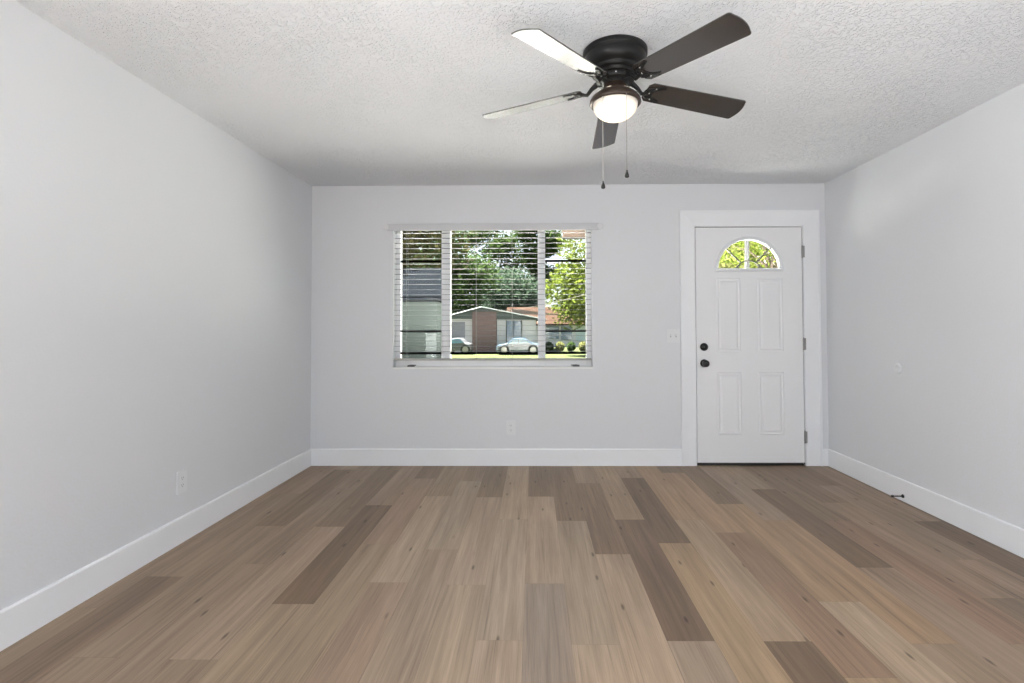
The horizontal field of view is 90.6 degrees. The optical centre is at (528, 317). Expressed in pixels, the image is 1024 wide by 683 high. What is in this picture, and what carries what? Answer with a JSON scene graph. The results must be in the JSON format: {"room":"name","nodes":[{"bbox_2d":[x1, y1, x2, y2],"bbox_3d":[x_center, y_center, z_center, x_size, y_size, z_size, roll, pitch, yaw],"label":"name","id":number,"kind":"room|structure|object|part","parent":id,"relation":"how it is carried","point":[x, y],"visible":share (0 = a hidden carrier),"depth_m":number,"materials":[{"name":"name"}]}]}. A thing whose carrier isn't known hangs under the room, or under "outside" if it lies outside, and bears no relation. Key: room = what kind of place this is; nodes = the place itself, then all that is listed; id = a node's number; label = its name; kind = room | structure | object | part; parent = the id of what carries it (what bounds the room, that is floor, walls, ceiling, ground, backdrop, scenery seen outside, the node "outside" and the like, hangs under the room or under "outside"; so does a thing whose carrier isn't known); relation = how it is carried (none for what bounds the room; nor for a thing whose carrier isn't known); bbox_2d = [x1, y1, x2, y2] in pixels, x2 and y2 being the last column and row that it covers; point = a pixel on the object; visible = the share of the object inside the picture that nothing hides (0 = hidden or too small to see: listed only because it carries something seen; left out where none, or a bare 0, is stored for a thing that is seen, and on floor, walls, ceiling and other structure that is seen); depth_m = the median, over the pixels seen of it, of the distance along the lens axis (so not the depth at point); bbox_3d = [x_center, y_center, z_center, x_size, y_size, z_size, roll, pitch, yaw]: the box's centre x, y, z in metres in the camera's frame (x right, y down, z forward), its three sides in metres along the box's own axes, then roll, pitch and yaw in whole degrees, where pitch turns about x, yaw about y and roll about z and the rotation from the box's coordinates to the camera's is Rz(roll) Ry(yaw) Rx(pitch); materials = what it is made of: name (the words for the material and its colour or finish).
{"room":"empty living room","nodes":[
{"label":"empty living room","id":0,"kind":"room"},
{"bbox_2d":[0,0,311,609],"bbox_3d":[-2.044,0.089,0.904,0.160,2.618,6.970,0,-1,1],"label":"wall","id":1,"kind":"structure","parent":0,"point":[156,265],"depth_m":2.40,"materials":[{"name":"white paint"}]},
{"bbox_2d":[0,449,310,651],"bbox_3d":[-1.953,1.127,0.929,0.014,0.143,6.868,0,-1,1],"label":"baseboard","id":2,"kind":"structure","parent":1,"relation":"attached to","point":[18,620],"depth_m":2.40,"materials":[{"name":"paint"}]},
{"bbox_2d":[176,469,186,494],"bbox_3d":[-1.913,0.908,2.796,0.008,0.124,0.079,0,-1,1],"label":"wall outlet","id":3,"kind":"object","parent":1,"relation":"attached to","point":[181,476],"visible":1,"depth_m":2.79,"materials":[{"name":"white plastic"}]},
{"bbox_2d":[451,338,472,354],"bbox_3d":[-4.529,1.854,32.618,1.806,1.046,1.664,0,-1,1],"label":"parked car","id":4,"kind":"object","parent":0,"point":[457,344],"visible":0.55,"depth_m":31.81,"materials":[{"name":"grey paint"}]},
{"bbox_2d":[0,465,1023,682],"bbox_3d":[0.263,1.293,0.914,4.900,0.200,7.132,0,-1,1],"label":"floor","id":5,"kind":"structure","parent":0,"point":[699,573],"depth_m":2.26,"materials":[{"name":"wood"}]},
{"bbox_2d":[15,0,1023,185],"bbox_3d":[0.259,-1.330,1.151,5.300,0.220,8.047,0,-1,1],"label":"ceiling","id":6,"kind":"structure","parent":0,"point":[330,92],"depth_m":2.52,"materials":[{"name":"white paint"}]},
{"bbox_2d":[483,12,750,188],"bbox_3d":[0.401,-0.872,2.320,1.249,0.644,1.217,0,-1,1],"label":"ceiling fan","id":7,"kind":"object","parent":6,"relation":"hanging from","point":[614,62],"visible":1,"depth_m":2.18,"materials":[{"name":"black metal"}]},
{"bbox_3d":[0.020,-1.011,2.432,0.502,0.066,0.131,-1,-1,21],"label":"fan blade","id":8,"kind":"part","parent":7,"relation":"part of","materials":[{"name":"wood"}]},
{"bbox_3d":[0.133,-1.022,1.975,0.131,0.066,0.502,-1,-2,39],"label":"fan blade","id":9,"kind":"part","parent":7,"relation":"part of","materials":[{"name":"wood"}]},
{"bbox_3d":[0.420,-1.006,2.681,0.131,0.066,0.502,0,-1,3],"label":"fan blade","id":10,"kind":"part","parent":7,"relation":"part of","materials":[{"name":"wood"}]},
{"bbox_3d":[0.391,-0.923,2.280,0.200,0.079,0.200,0,-1,1],"label":"lamp shade","id":11,"kind":"part","parent":7,"relation":"part of","materials":[{"name":"beige glass"}]},
{"bbox_3d":[0.418,-0.795,2.178,0.006,0.337,0.024,0,-1,-15],"label":"pull chain","id":12,"kind":"part","parent":7,"relation":"part of","materials":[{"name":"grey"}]},
{"bbox_3d":[0.603,-1.024,1.942,0.131,0.066,0.502,1,-2,-33],"label":"fan blade","id":13,"kind":"part","parent":7,"relation":"part of","materials":[{"name":"brown wood"}]},
{"bbox_3d":[0.780,-1.014,2.378,0.502,0.066,0.131,0,-1,-15],"label":"fan blade","id":14,"kind":"part","parent":7,"relation":"part of","materials":[{"name":"brown wood"}]},
{"bbox_2d":[493,294,585,312],"bbox_3d":[0.414,0.020,17.469,0.196,4.400,13.850,0,-1,-18],"label":"power line","id":15,"kind":"object","parent":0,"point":[584,294],"visible":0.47,"depth_m":17.91,"materials":[{"name":"black"}]},
{"bbox_2d":[310,183,828,448],"bbox_3d":[0.330,0.289,4.438,4.860,2.868,0.160,0,-1,1],"label":"wall","id":16,"kind":"structure","parent":0,"point":[630,398],"depth_m":4.37,"materials":[{"name":"white paint"}]},
{"bbox_2d":[393,230,592,368],"bbox_3d":[-0.309,-0.174,4.446,1.723,1.244,0.149,0,-1,1],"label":"window","id":17,"kind":"structure","parent":16,"relation":"in","point":[445,331],"depth_m":4.45,"materials":[{"name":"white plastic"}]},
{"bbox_3d":[-0.945,0.319,4.471,0.365,0.019,0.018,0,-1,1],"label":"sash rail","id":18,"kind":"part","parent":17,"relation":"part of","materials":[{"name":"black"}]},
{"bbox_3d":[-0.946,0.125,4.476,0.365,0.019,0.018,0,-1,1],"label":"sash rail","id":19,"kind":"part","parent":17,"relation":"part of","materials":[{"name":"black"}]},
{"bbox_3d":[-0.946,-0.177,4.483,0.365,0.010,0.018,0,-1,1],"label":"sash rail","id":20,"kind":"part","parent":17,"relation":"part of","materials":[{"name":"black"}]},
{"bbox_3d":[-0.947,-0.493,4.490,0.365,0.019,0.018,0,-1,1],"label":"sash rail","id":21,"kind":"part","parent":17,"relation":"part of","materials":[{"name":"black"}]},
{"bbox_2d":[383,223,602,360],"bbox_3d":[-0.306,-0.217,4.394,1.904,1.184,0.093,0,-1,1],"label":"window blind","id":22,"kind":"object","parent":17,"relation":"attached to","point":[462,226],"visible":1,"depth_m":4.39,"materials":[{"name":"white plastic"}]},
{"bbox_3d":[-1.057,-0.194,4.395,0.002,1.123,0.002,1,-2,-35],"label":"ladder cord","id":23,"kind":"part","parent":22,"relation":"part of","materials":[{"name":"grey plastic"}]},
{"bbox_3d":[-0.309,0.366,4.400,1.711,0.018,0.046,0,-1,1],"label":"rail","id":24,"kind":"part","parent":22,"relation":"part of","materials":[{"name":"grey plastic"}]},
{"bbox_3d":[0.499,-0.197,4.431,0.002,1.123,0.002,-1,-2,37],"label":"ladder cord","id":25,"kind":"part","parent":22,"relation":"part of","materials":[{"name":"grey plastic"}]},
{"bbox_3d":[-0.308,0.440,4.402,1.721,0.016,0.088,0,-1,1],"label":"sill","id":26,"kind":"part","parent":17,"relation":"part of","materials":[{"name":"white paint"}]},
{"bbox_3d":[-0.300,0.318,4.465,0.771,0.019,0.018,0,-1,1],"label":"sash rail","id":27,"kind":"part","parent":17,"relation":"part of","materials":[{"name":"black"}]},
{"bbox_3d":[0.331,0.121,4.462,0.361,0.019,0.018,0,-1,1],"label":"sash rail","id":28,"kind":"part","parent":17,"relation":"part of","materials":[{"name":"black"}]},
{"bbox_3d":[0.329,-0.496,4.476,0.361,0.019,0.018,0,-1,1],"label":"sash rail","id":29,"kind":"part","parent":17,"relation":"part of","materials":[{"name":"black"}]},
{"bbox_3d":[0.331,0.316,4.458,0.361,0.019,0.018,0,-1,1],"label":"sash rail","id":30,"kind":"part","parent":17,"relation":"part of","materials":[{"name":"black"}]},
{"bbox_2d":[311,449,681,465],"bbox_3d":[-0.278,1.201,4.337,3.172,0.143,0.014,0,-1,1],"label":"baseboard","id":31,"kind":"structure","parent":16,"relation":"attached to","point":[319,457],"depth_m":4.33,"materials":[{"name":"paint"}]},
{"bbox_2d":[506,421,514,434],"bbox_3d":[-0.150,0.950,4.345,0.079,0.124,0.008,0,-1,1],"label":"wall outlet","id":32,"kind":"object","parent":16,"relation":"attached to","point":[510,425],"visible":1,"depth_m":4.34,"materials":[{"name":"white plastic"}]},
{"bbox_2d":[667,329,679,342],"bbox_3d":[1.245,0.161,4.343,0.114,0.116,0.016,0,-1,1],"label":"light switch","id":33,"kind":"object","parent":16,"relation":"attached to","point":[673,335],"visible":1,"depth_m":4.35,"materials":[{"name":"white plastic"}]},
{"bbox_2d":[679,210,822,465],"bbox_3d":[1.902,0.174,4.333,1.191,2.186,0.022,0,-1,1],"label":"door frame","id":34,"kind":"structure","parent":16,"relation":"attached to","point":[809,221],"depth_m":4.33,"materials":[{"name":"paint"}]},
{"bbox_2d":[695,226,807,465],"bbox_3d":[1.898,0.239,4.374,0.944,2.056,0.196,0,-1,1],"label":"door","id":35,"kind":"structure","parent":16,"relation":"in","point":[751,342],"depth_m":4.34,"materials":[{"name":"paint"}]},
{"bbox_3d":[1.506,0.395,4.310,0.068,0.068,0.066,0,-1,1],"label":"knob","id":36,"kind":"part","parent":35,"relation":"part of","materials":[{"name":"black metal"}]},
{"bbox_3d":[1.721,-0.021,4.347,0.206,0.632,0.006,0,-1,1],"label":"panel","id":37,"kind":"part","parent":35,"relation":"part of","materials":[{"name":"white paint"}]},
{"bbox_3d":[1.723,0.740,4.330,0.206,0.534,0.006,0,-1,1],"label":"panel","id":38,"kind":"part","parent":35,"relation":"part of","materials":[{"name":"white paint"}]},
{"bbox_3d":[2.078,-0.022,4.343,0.216,0.632,0.006,0,-1,1],"label":"panel","id":39,"kind":"part","parent":35,"relation":"part of","materials":[{"name":"white paint"}]},
{"bbox_3d":[2.080,0.739,4.326,0.216,0.534,0.006,0,-1,1],"label":"panel","id":40,"kind":"part","parent":35,"relation":"part of","materials":[{"name":"white paint"}]},
{"bbox_2d":[823,449,827,465],"bbox_3d":[2.526,1.193,4.306,0.043,0.143,0.014,0,-1,1],"label":"baseboard","id":41,"kind":"structure","parent":16,"relation":"attached to","point":[825,451],"depth_m":4.30,"materials":[{"name":"paint"}]},
{"bbox_2d":[825,83,1023,528],"bbox_3d":[2.578,0.077,0.854,0.160,2.618,6.968,0,-1,1],"label":"wall","id":42,"kind":"structure","parent":0,"point":[924,236],"depth_m":3.15,"materials":[{"name":"white paint"}]},
{"bbox_2d":[894,363,901,373],"bbox_3d":[2.538,0.353,3.480,0.012,0.072,0.072,0,-1,1],"label":"bumper cover","id":43,"kind":"object","parent":42,"relation":"attached to","point":[898,368],"visible":1,"depth_m":3.47,"materials":[{"name":"white plastic"}]},
{"bbox_2d":[828,449,1023,557],"bbox_3d":[2.494,1.115,0.881,0.014,0.143,6.867,0,-1,1],"label":"baseboard","id":44,"kind":"structure","parent":42,"relation":"attached to","point":[1010,537],"depth_m":3.12,"materials":[{"name":"paint"}]},
{"label":"outside","id":45,"kind":"structure","parent":0,"visible":0},
{"bbox_3d":[0.156,1.923,13.832,18.000,0.030,18.653,0,-1,1],"label":"driveway","id":46,"kind":"object","parent":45,"visible":0},
{"bbox_2d":[563,230,749,267],"bbox_3d":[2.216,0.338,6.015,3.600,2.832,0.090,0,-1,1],"label":"porch","id":47,"kind":"object","parent":46,"relation":"on","point":[747,263],"visible":0.17,"depth_m":6.02,"materials":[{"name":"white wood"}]},
{"bbox_3d":[2.603,0.403,5.994,0.032,2.700,0.060,0,-1,1],"label":"post","id":48,"kind":"part","parent":47,"relation":"part of","materials":[{"name":"grey wood"}]},
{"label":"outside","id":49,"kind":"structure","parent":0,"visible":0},
{"bbox_2d":[451,347,585,357],"bbox_3d":[10.740,3.277,67.093,160.000,0.300,125.473,0,-1,1],"label":"lawn","id":50,"kind":"structure","parent":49,"point":[577,348],"depth_m":30.52,"materials":[{"name":"green plant"}]},
{"bbox_2d":[404,232,422,267],"bbox_3d":[-15.724,-4.765,58.181,9.407,15.719,8.459,0,-1,-8],"label":"dense tree","id":51,"kind":"object","parent":50,"relation":"on","point":[418,232],"visible":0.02,"depth_m":56.30,"materials":[{"name":"green plant"}]},
{"bbox_2d":[402,268,452,357],"bbox_3d":[-6.288,0.027,21.325,5.776,4.193,2.900,0,-1,1],"label":"outbuilding","id":52,"kind":"structure","parent":50,"relation":"on","point":[417,308],"depth_m":20.04,"materials":[{"name":"grey"}]},
{"bbox_3d":[-3.831,1.262,19.980,0.400,1.250,0.040,0,-1,1],"label":"corner panel","id":53,"kind":"part","parent":52,"relation":"part of","materials":[{"name":"grey"}]},
{"bbox_2d":[402,231,478,276],"bbox_3d":[-8.713,-3.780,25.768,11.808,12.256,8.412,0,-1,-26],"label":"spreading tree","id":54,"kind":"object","parent":50,"relation":"on","point":[439,265],"visible":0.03,"depth_m":25.90,"materials":[{"name":"green plant"}]},
{"bbox_2d":[408,231,501,313],"bbox_3d":[-6.605,-3.086,46.260,7.619,11.821,8.923,-1,-2,43],"label":"dense tree","id":55,"kind":"object","parent":50,"relation":"on","point":[460,302],"visible":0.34,"depth_m":45.23,"materials":[{"name":"green plant"}]},
{"bbox_2d":[454,230,525,306],"bbox_3d":[-5.201,-4.851,65.119,9.992,16.154,7.132,0,-1,1],"label":"dense tree","id":56,"kind":"object","parent":50,"relation":"on","point":[506,239],"visible":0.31,"depth_m":64.25,"materials":[{"name":"green plant"}]},
{"bbox_2d":[451,306,545,351],"bbox_3d":[-2.374,0.927,38.482,7.302,3.158,8.070,0,-1,1],"label":"gabled house","id":57,"kind":"structure","parent":50,"relation":"on","point":[481,340],"depth_m":34.61,"materials":[{"name":"grey"}]},
{"bbox_3d":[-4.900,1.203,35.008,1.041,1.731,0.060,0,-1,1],"label":"garage door","id":58,"kind":"part","parent":57,"relation":"part of","materials":[{"name":"grey"}]},
{"bbox_2d":[477,265,545,310],"bbox_3d":[-2.166,-1.412,56.297,8.174,8.908,6.916,0,-1,1],"label":"dense tree","id":59,"kind":"object","parent":50,"relation":"on","point":[519,282],"visible":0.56,"depth_m":54.80,"materials":[{"name":"green plant"}]},
{"bbox_2d":[496,338,537,354],"bbox_3d":[-0.588,1.829,31.975,2.779,1.048,1.664,0,-1,1],"label":"parked car","id":60,"kind":"object","parent":50,"relation":"on","point":[515,344],"visible":0.77,"depth_m":31.17,"materials":[{"name":"grey paint"}]},
{"bbox_2d":[508,230,565,306],"bbox_3d":[0.749,-5.322,71.927,9.126,17.377,6.866,0,-1,-26],"label":"dense tree","id":61,"kind":"object","parent":50,"relation":"on","point":[551,246],"visible":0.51,"depth_m":71.07,"materials":[{"name":"green plant"}]},
{"bbox_2d":[507,307,584,346],"bbox_3d":[3.515,0.890,48.782,11.090,3.672,9.150,0,-1,1],"label":"house","id":62,"kind":"structure","parent":50,"relation":"on","point":[532,311],"depth_m":44.91,"materials":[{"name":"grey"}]},
{"bbox_3d":[5.296,1.365,44.900,2.119,1.512,0.050,0,-1,1],"label":"wall panel","id":63,"kind":"part","parent":62,"relation":"part of","materials":[{"name":"grey"}]},
{"bbox_2d":[545,342,553,351],"bbox_3d":[1.460,2.075,35.444,0.735,0.783,0.743,0,-1,1],"label":"shrub","id":64,"kind":"object","parent":50,"relation":"on","point":[549,347],"visible":0.98,"depth_m":35.28,"materials":[{"name":"green plant"}]},
{"bbox_2d":[555,341,564,351],"bbox_3d":[2.217,2.067,35.437,0.716,0.804,0.738,0,-1,1],"label":"shrub","id":65,"kind":"object","parent":50,"relation":"on","point":[560,346],"visible":1,"depth_m":35.28,"materials":[{"name":"yellow plant"}]},
{"bbox_2d":[545,233,585,329],"bbox_3d":[4.222,-1.862,30.192,6.660,8.559,5.389,0,-1,-23],"label":"leafy tree","id":66,"kind":"object","parent":50,"relation":"on","point":[574,285],"visible":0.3,"depth_m":29.23,"materials":[{"name":"green plant"}]},
{"bbox_2d":[566,341,575,351],"bbox_3d":[2.990,2.067,35.437,0.715,0.767,0.728,0,-1,1],"label":"shrub","id":67,"kind":"object","parent":50,"relation":"on","point":[572,347],"visible":1,"depth_m":35.28,"materials":[{"name":"green plant"}]},
{"bbox_2d":[578,341,585,351],"bbox_3d":[3.828,2.054,35.420,0.706,0.810,0.730,0,-1,1],"label":"shrub","id":68,"kind":"object","parent":50,"relation":"on","point":[582,345],"visible":0.88,"depth_m":35.25,"materials":[{"name":"yellow plant"}]},
{"bbox_2d":[719,242,759,267],"bbox_3d":[11.980,-1.484,30.726,5.333,7.762,4.491,0,-1,1],"label":"tree","id":69,"kind":"object","parent":50,"relation":"on","point":[729,248],"visible":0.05,"depth_m":29.93,"materials":[{"name":"green plant"}]},
{"bbox_2d":[718,241,770,267],"bbox_3d":[10.993,-1.682,24.350,3.584,7.872,3.851,-1,-2,40],"label":"tree","id":70,"kind":"object","parent":50,"relation":"on","point":[734,247],"visible":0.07,"depth_m":24.66,"materials":[{"name":"green plant"}]},
{"bbox_2d":[719,240,777,267],"bbox_3d":[8.999,-1.783,19.176,4.468,7.846,3.750,0,-1,1],"label":"tree","id":71,"kind":"object","parent":50,"relation":"on","point":[771,262],"visible":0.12,"depth_m":19.00,"materials":[{"name":"green plant"}]}
]}

